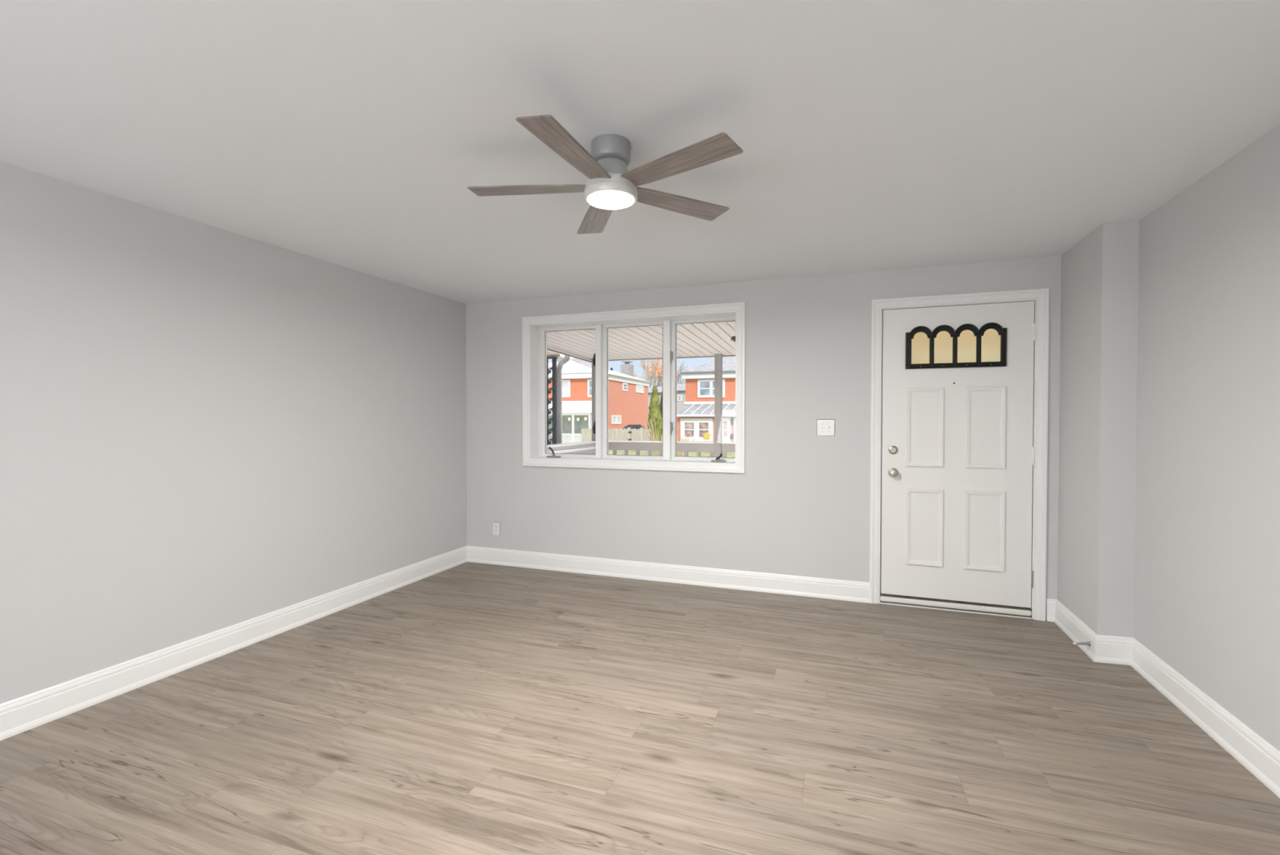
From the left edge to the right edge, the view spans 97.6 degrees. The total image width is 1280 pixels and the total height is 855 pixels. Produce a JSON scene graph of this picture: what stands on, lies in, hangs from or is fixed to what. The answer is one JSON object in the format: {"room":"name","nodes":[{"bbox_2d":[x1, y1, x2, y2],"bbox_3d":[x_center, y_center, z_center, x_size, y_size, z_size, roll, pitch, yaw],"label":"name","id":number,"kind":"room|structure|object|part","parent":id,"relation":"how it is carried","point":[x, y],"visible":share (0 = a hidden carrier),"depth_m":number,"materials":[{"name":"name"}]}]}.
{"room":"empty living room","nodes":[
{"label":"empty living room","id":0,"kind":"room"},
{"bbox_2d":[0,160,466,703],"bbox_3d":[-2.788,0.098,1.988,0.120,2.360,7.240,0,1,20],"label":"wall","id":1,"kind":"structure","parent":0,"point":[205,428],"depth_m":2.94,"materials":[{"name":"grey paint"}]},
{"bbox_2d":[0,545,467,740],"bbox_3d":[-2.762,1.209,1.869,0.022,0.142,7.000,0,1,20],"label":"baseboard","id":2,"kind":"structure","parent":1,"relation":"attached to","point":[18,715],"depth_m":2.95,"materials":[{"name":"white wood"}]},
{"bbox_2d":[0,0,1279,303],"bbox_3d":[-0.405,-1.126,1.056,5.220,0.120,7.360,0,1,20],"label":"ceiling","id":3,"kind":"structure","parent":0,"point":[872,135],"depth_m":1.95,"materials":[{"name":"white paint"}]},
{"bbox_2d":[467,114,742,234],"bbox_3d":[-0.127,-0.972,2.115,1.062,0.221,1.027,0,1,20],"label":"ceiling fan","id":4,"kind":"object","parent":3,"relation":"hanging from","point":[609,186],"visible":1,"depth_m":2.07,"materials":[{"name":"brown wood"}]},
{"bbox_3d":[-0.424,-0.918,2.166,0.457,0.006,0.125,0,8,4],"label":"blade","id":5,"kind":"part","parent":4,"relation":"part of","materials":[{"name":"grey wood"}]},
{"bbox_3d":[-0.230,-0.913,1.853,0.125,0.006,0.457,8,4,22],"label":"blade","id":6,"kind":"part","parent":4,"relation":"part of","materials":[{"name":"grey wood"}]},
{"bbox_3d":[-0.186,-0.922,2.447,0.125,0.006,0.457,-8,3,-14],"label":"blade","id":7,"kind":"part","parent":4,"relation":"part of","materials":[{"name":"grey wood"}]},
{"bbox_2d":[586,191,634,209],"bbox_3d":[-0.112,-0.866,2.144,0.181,0.008,0.181,0,1,20],"label":"diffuser","id":8,"kind":"object","parent":4,"relation":"attached to","point":[606,200],"depth_m":2.12,"materials":[{"name":"white glass"}]},
{"bbox_3d":[0.128,-0.914,1.940,0.457,0.006,0.125,1,-6,40],"label":"blade","id":9,"kind":"part","parent":4,"relation":"part of","materials":[{"name":"brown wood"}]},
{"bbox_3d":[0.155,-0.920,2.308,0.457,0.006,0.125,-1,-6,-32],"label":"blade","id":10,"kind":"part","parent":4,"relation":"part of","materials":[{"name":"brown wood"}]},
{"bbox_2d":[0,561,1279,854],"bbox_3d":[-0.407,1.354,1.094,5.220,0.120,7.360,0,1,20],"label":"floor","id":11,"kind":"structure","parent":0,"point":[468,708],"depth_m":2.27,"materials":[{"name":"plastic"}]},
{"bbox_2d":[466,255,1061,599],"bbox_3d":[0.846,0.064,4.408,5.100,2.360,0.240,0,1,20],"label":"wall","id":12,"kind":"structure","parent":0,"point":[800,505],"depth_m":4.26,"materials":[{"name":"grey paint"}]},
{"bbox_2d":[493,521,500,534],"bbox_3d":[-1.295,0.910,5.052,0.076,0.119,0.010,0,1,20],"label":"wall outlet","id":13,"kind":"object","parent":12,"relation":"attached to","point":[496,525],"visible":1,"depth_m":5.05,"materials":[{"name":"white plastic"}]},
{"bbox_2d":[521,301,745,473],"bbox_3d":[-0.076,-0.310,4.717,1.948,1.307,0.258,0,1,20],"label":"window","id":14,"kind":"structure","parent":12,"relation":"in","point":[535,329],"depth_m":4.71,"materials":[{"name":"white"}]},
{"bbox_3d":[-0.627,-0.316,5.005,0.558,1.160,0.071,0,1,20],"label":"sash","id":15,"kind":"part","parent":14,"relation":"part of","materials":[{"name":"clear glass"}]},
{"bbox_3d":[-0.050,-0.312,4.799,0.563,1.160,0.071,0,1,20],"label":"sash","id":16,"kind":"part","parent":14,"relation":"part of","materials":[{"name":"white plastic"}]},
{"bbox_3d":[0.533,-0.308,4.591,0.558,1.160,0.071,0,1,20],"label":"sash","id":17,"kind":"part","parent":14,"relation":"part of","materials":[{"name":"white plastic"}]},
{"bbox_2d":[466,545,869,602],"bbox_3d":[0.021,1.170,4.580,3.441,0.142,0.022,0,1,20],"label":"baseboard","id":18,"kind":"structure","parent":12,"relation":"attached to","point":[808,586],"depth_m":4.46,"materials":[{"name":"white wood"}]},
{"bbox_2d":[546,320,1000,362],"bbox_3d":[2.694,-0.999,5.031,7.850,0.373,2.205,0,1,20],"label":"porch roof","id":19,"kind":"structure","parent":12,"relation":"attached to","point":[707,340],"depth_m":5.86,"materials":[{"name":"white wood"}]},
{"bbox_3d":[-0.960,-0.885,6.323,0.040,0.081,2.180,0,1,20],"label":"edge moulding","id":20,"kind":"part","parent":19,"relation":"part of","materials":[{"name":"wood"}]},
{"bbox_2d":[730,336,735,342],"bbox_3d":[0.914,-0.839,5.461,0.065,0.099,0.044,0,1,2],"label":"porch light","id":21,"kind":"object","parent":19,"relation":"attached to","point":[733,338],"visible":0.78,"depth_m":5.45,"materials":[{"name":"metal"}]},
{"bbox_2d":[816,418,835,435],"bbox_3d":[1.356,0.000,4.088,0.127,0.121,0.018,0,1,20],"label":"light switch","id":22,"kind":"object","parent":12,"relation":"attached to","point":[824,427],"visible":1,"depth_m":4.09,"materials":[{"name":"white plastic"}]},
{"bbox_2d":[869,288,1049,621],"bbox_3d":[2.171,0.175,3.897,1.060,2.155,0.294,0,1,20],"label":"door","id":23,"kind":"structure","parent":12,"relation":"in","point":[959,437],"depth_m":3.81,"materials":[{"name":"white wood"}]},
{"bbox_3d":[1.775,0.318,3.922,0.064,0.064,0.064,0,1,20],"label":"knob","id":24,"kind":"part","parent":23,"relation":"part of","materials":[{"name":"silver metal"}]},
{"bbox_3d":[1.946,-0.550,3.892,0.117,0.224,0.004,0,1,20],"label":"lite pane","id":25,"kind":"part","parent":23,"relation":"part of","materials":[{"name":"beige glass"}]},
{"bbox_3d":[1.971,0.691,3.885,0.235,0.534,0.012,0,1,20],"label":"panel moulding","id":26,"kind":"part","parent":23,"relation":"part of","materials":[{"name":"white paint"}]},
{"bbox_3d":[1.970,-0.002,3.875,0.235,0.548,0.012,0,1,20],"label":"panel moulding","id":27,"kind":"part","parent":23,"relation":"part of","materials":[{"name":"white paint"}]},
{"bbox_3d":[2.078,-0.549,3.845,0.117,0.224,0.004,0,1,20],"label":"lite pane","id":28,"kind":"part","parent":23,"relation":"part of","materials":[{"name":"beige glass"}]},
{"bbox_3d":[2.137,-0.552,3.804,0.606,0.294,0.021,0,1,20],"label":"lite frame","id":29,"kind":"part","parent":23,"relation":"part of","materials":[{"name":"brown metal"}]},
{"bbox_3d":[2.211,-0.549,3.797,0.117,0.224,0.004,0,1,20],"label":"lite pane","id":30,"kind":"part","parent":23,"relation":"part of","materials":[{"name":"beige glass"}]},
{"bbox_3d":[2.314,0.693,3.763,0.239,0.537,0.012,0,1,20],"label":"panel moulding","id":31,"kind":"part","parent":23,"relation":"part of","materials":[{"name":"white paint"}]},
{"bbox_3d":[2.314,0.001,3.752,0.235,0.548,0.012,0,1,20],"label":"panel moulding","id":32,"kind":"part","parent":23,"relation":"part of","materials":[{"name":"white paint"}]},
{"bbox_3d":[2.344,-0.548,3.750,0.117,0.224,0.004,0,1,20],"label":"lite pane","id":33,"kind":"part","parent":23,"relation":"part of","materials":[{"name":"beige glass"}]},
{"bbox_2d":[1057,124,1279,751],"bbox_3d":[1.776,0.128,0.234,0.544,2.360,7.000,0,1,20],"label":"wall","id":34,"kind":"structure","parent":0,"point":[1169,500],"depth_m":2.56,"materials":[{"name":"grey paint"}]},
{"bbox_2d":[1072,640,1090,645],"bbox_3d":[2.447,1.193,3.106,0.078,0.027,0.026,0,1,20],"label":"door stop","id":35,"kind":"object","parent":34,"relation":"attached to","point":[1088,642],"visible":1,"depth_m":3.10,"materials":[{"name":"metal"}]},
{"bbox_2d":[1045,598,1279,797],"bbox_3d":[1.573,1.236,0.323,0.214,0.142,7.000,0,1,20],"label":"baseboard","id":36,"kind":"structure","parent":34,"relation":"attached to","point":[1256,754],"depth_m":2.52,"materials":[{"name":"white wood"}]},
{"label":"outside","id":37,"kind":"structure","parent":0,"visible":0},
{"bbox_2d":[608,450,735,457],"bbox_3d":[21.960,1.184,71.221,240.000,0.200,139.760,0,1,20],"label":"lawn","id":38,"kind":"structure","parent":37,"point":[690,453],"depth_m":34.89,"materials":[{"name":"green plant"}]},
{"bbox_2d":[548,353,649,444],"bbox_3d":[-5.590,-2.914,53.709,10.288,8.498,17.300,0,1,20],"label":"brick house","id":39,"kind":"structure","parent":38,"relation":"on","point":[628,394],"depth_m":48.53,"materials":[{"name":"brick"}]},
{"bbox_3d":[-8.396,0.534,45.651,9.854,0.124,0.100,0,1,20],"label":"porch rail","id":40,"kind":"part","parent":39,"relation":"part of","materials":[{"name":"white wood"}]},
{"bbox_3d":[-6.386,-3.264,47.144,1.104,1.418,0.030,0,1,20],"label":"pane","id":41,"kind":"part","parent":39,"relation":"part of","materials":[{"name":"white glass"}]},
{"bbox_3d":[-3.917,-3.249,46.263,0.836,1.418,0.030,0,1,20],"label":"pane","id":42,"kind":"part","parent":39,"relation":"part of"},
{"bbox_3d":[-2.278,-0.685,49.214,0.030,0.736,1.029,0,1,20],"label":"pane","id":43,"kind":"part","parent":39,"relation":"part of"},
{"bbox_2d":[581,426,649,452],"bbox_3d":[-1.665,0.794,37.042,4.892,1.597,0.200,0,1,20],"label":"wooden fence","id":44,"kind":"object","parent":38,"relation":"on","point":[625,434],"visible":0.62,"depth_m":36.82,"materials":[{"name":"wood"}]},
{"bbox_3d":[-0.710,0.800,36.723,0.180,1.597,0.160,0,1,20],"label":"post","id":45,"kind":"part","parent":44,"relation":"part of","materials":[{"name":"beige wood"}]},
{"bbox_3d":[0.128,0.805,36.424,0.180,1.597,0.160,0,1,20],"label":"post","id":46,"kind":"part","parent":44,"relation":"part of","materials":[{"name":"beige wood"}]},
{"bbox_2d":[615,424,644,438],"bbox_3d":[-1.396,0.667,40.103,3.600,1.751,1.850,0,1,20],"label":"parked car","id":47,"kind":"object","parent":38,"relation":"on","point":[632,426],"visible":0.14,"depth_m":39.25,"materials":[{"name":"metal"}]},
{"bbox_2d":[640,359,662,386],"bbox_3d":[1.966,-6.704,88.521,7.822,15.064,6.669,0,1,20],"label":"bare tree","id":48,"kind":"object","parent":38,"relation":"on","point":[660,375],"visible":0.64,"depth_m":87.44,"materials":[{"name":"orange plant"}]},
{"bbox_2d":[647,384,662,440],"bbox_3d":[0.996,-0.612,37.666,1.150,4.593,1.140,0,1,20],"label":"evergreen tree","id":49,"kind":"object","parent":38,"relation":"on","point":[655,413],"visible":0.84,"depth_m":37.40,"materials":[{"name":"green plant"}]},
{"bbox_2d":[648,386,662,418],"bbox_3d":[2.726,-2.122,73.126,2.896,6.331,7.800,0,1,20],"label":"house","id":50,"kind":"structure","parent":38,"relation":"on","point":[660,388],"depth_m":69.98,"materials":[{"name":"grey"}]},
{"bbox_2d":[633,359,677,387],"bbox_3d":[2.769,-7.111,108.100,10.930,15.293,11.319,0,1,20],"label":"bare tree","id":51,"kind":"object","parent":38,"relation":"on","point":[647,369],"visible":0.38,"depth_m":107.29,"materials":[{"name":"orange plant"}]},
{"bbox_2d":[641,419,679,454],"bbox_3d":[1.040,0.537,33.656,2.472,2.301,1.916,0,1,20],"label":"bare shrub","id":52,"kind":"object","parent":38,"relation":"on","point":[655,452],"visible":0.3,"depth_m":33.81,"materials":[{"name":"beige plant"}]},
{"bbox_2d":[659,386,662,435],"bbox_3d":[1.685,-0.703,38.490,0.960,4.751,0.932,1,1,36],"label":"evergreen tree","id":53,"kind":"object","parent":38,"relation":"on","point":[661,397],"visible":0.09,"depth_m":38.32,"materials":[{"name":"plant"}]},
{"bbox_2d":[650,362,688,386],"bbox_3d":[5.155,-5.397,96.026,6.539,12.265,6.881,0,1,20],"label":"bare tree","id":54,"kind":"object","parent":38,"relation":"on","point":[661,383],"visible":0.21,"depth_m":95.61,"materials":[{"name":"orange plant"}]},
{"bbox_2d":[676,383,685,414],"bbox_3d":[5.558,-1.990,65.748,2.475,6.295,7.800,0,1,20],"label":"house","id":55,"kind":"structure","parent":38,"relation":"on","point":[681,388],"depth_m":62.41,"materials":[{"name":"grey"}]},
{"bbox_2d":[676,360,694,383],"bbox_3d":[6.329,-4.175,79.924,4.064,10.312,7.763,0,1,-9],"label":"bare tree","id":56,"kind":"object","parent":38,"relation":"on","point":[678,375],"visible":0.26,"depth_m":77.80,"materials":[{"name":"grey plant"}]},
{"bbox_2d":[676,434,695,456],"bbox_3d":[2.232,1.014,32.118,1.437,1.399,1.337,0,1,-27],"label":"bare shrub","id":57,"kind":"object","parent":38,"relation":"on","point":[681,453],"visible":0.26,"depth_m":31.81,"materials":[{"name":"beige plant"}]},
{"bbox_2d":[676,355,735,442],"bbox_3d":[11.914,-2.406,40.220,16.700,7.915,11.400,0,1,20],"label":"brick house","id":58,"kind":"structure","parent":38,"relation":"on","point":[695,418],"depth_m":38.25,"materials":[{"name":"red"}]},
{"bbox_3d":[3.267,0.147,37.699,1.075,1.515,0.030,0,1,20],"label":"pane","id":59,"kind":"part","parent":58,"relation":"part of","materials":[{"name":"glass"}]},
{"bbox_3d":[4.317,0.153,37.325,1.075,1.515,0.030,0,1,20],"label":"pane","id":60,"kind":"part","parent":58,"relation":"part of","materials":[{"name":"glass"}]},
{"bbox_3d":[4.492,-2.711,39.024,0.918,1.215,0.030,0,1,20],"label":"pane","id":61,"kind":"part","parent":58,"relation":"part of","materials":[{"name":"white glass"}]},
{"bbox_3d":[5.394,-2.705,38.703,0.918,1.215,0.030,0,1,20],"label":"pane","id":62,"kind":"part","parent":58,"relation":"part of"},
{"bbox_3d":[5.617,0.150,36.861,0.685,1.535,0.030,0,1,20],"label":"pane","id":63,"kind":"part","parent":58,"relation":"part of","materials":[{"name":"white glass"}]},
{"bbox_3d":[5.610,0.151,36.842,0.725,1.575,0.070,0,1,20],"label":"storm door","id":64,"kind":"part","parent":58,"relation":"part of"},
{"bbox_3d":[6.442,0.239,36.547,0.632,1.741,0.070,0,1,20],"label":"storm door","id":65,"kind":"part","parent":58,"relation":"part of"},
{"bbox_3d":[1.149,2.000,9.904,30.000,0.020,10.260,0,1,20],"label":"front walk","id":66,"kind":"structure","parent":0,"visible":0},
{"bbox_2d":[546,356,557,444],"bbox_3d":[-1.148,0.201,7.173,0.181,2.198,0.065,0,1,20],"label":"porch column","id":67,"kind":"structure","parent":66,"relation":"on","point":[553,378],"depth_m":7.14,"materials":[{"name":"black metal"}]},
{"bbox_2d":[546,350,559,356],"bbox_3d":[-2.717,-1.029,6.703,3.040,0.275,2.000,0,1,20],"label":"porch roof","id":68,"kind":"structure","parent":67,"relation":"on","point":[549,353],"depth_m":7.00,"materials":[{"name":"beige wood"}]},
{"bbox_2d":[556,355,569,444],"bbox_3d":[-1.000,0.387,7.280,0.204,2.824,0.080,0,1,20],"label":"downspout","id":69,"kind":"object","parent":67,"relation":"attached to","point":[559,380],"visible":0.52,"depth_m":7.26,"materials":[{"name":"grey metal"}]},
{"bbox_3d":[2.587,1.683,5.149,8.100,0.900,2.280,0,1,20],"label":"floor","id":70,"kind":"structure","parent":66,"relation":"on","visible":0},
{"bbox_2d":[591,358,595,440],"bbox_3d":[-0.571,0.159,7.230,0.080,2.081,0.080,0,1,20],"label":"porch post","id":71,"kind":"object","parent":70,"relation":"on","point":[593,392],"visible":0.16,"depth_m":7.19,"materials":[{"name":"grey metal"}]},
{"bbox_2d":[546,440,595,453],"bbox_3d":[-0.922,0.650,6.253,0.080,0.928,2.010,0,1,20],"label":"railing","id":72,"kind":"object","parent":71,"relation":"attached to","point":[588,446],"visible":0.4,"depth_m":6.62,"materials":[{"name":"grey wood"}]},
{"bbox_3d":[-0.922,0.198,6.246,0.080,0.023,2.010,0,1,20],"label":"cap rail","id":73,"kind":"part","parent":72,"relation":"part of","materials":[{"name":"grey wood"}]},
{"bbox_2d":[608,440,735,457],"bbox_3d":[0.877,0.631,6.720,2.990,0.914,0.100,0,1,20],"label":"porch railing","id":74,"kind":"object","parent":71,"relation":"attached to","point":[637,446],"visible":0.25,"depth_m":6.90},
{"bbox_3d":[0.183,0.237,6.962,1.516,0.105,0.060,0,1,20],"label":"rail","id":75,"kind":"part","parent":74,"relation":"part of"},
{"bbox_3d":[0.183,0.177,6.961,1.516,0.014,0.100,0,1,20],"label":"cap rail","id":76,"kind":"part","parent":74,"relation":"part of","materials":[{"name":"grey wood"}]},
{"bbox_3d":[1.631,0.186,6.445,1.390,0.014,0.100,0,1,20],"label":"cap rail","id":77,"kind":"part","parent":74,"relation":"part of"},
{"bbox_3d":[1.631,0.245,6.446,1.390,0.105,0.060,0,1,20],"label":"rail","id":78,"kind":"part","parent":74,"relation":"part of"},
{"bbox_2d":[714,353,722,457],"bbox_3d":[0.936,0.168,6.692,0.080,2.081,0.080,0,1,20],"label":"porch post","id":79,"kind":"object","parent":70,"relation":"on","point":[718,357],"visible":0.6,"depth_m":6.65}
]}

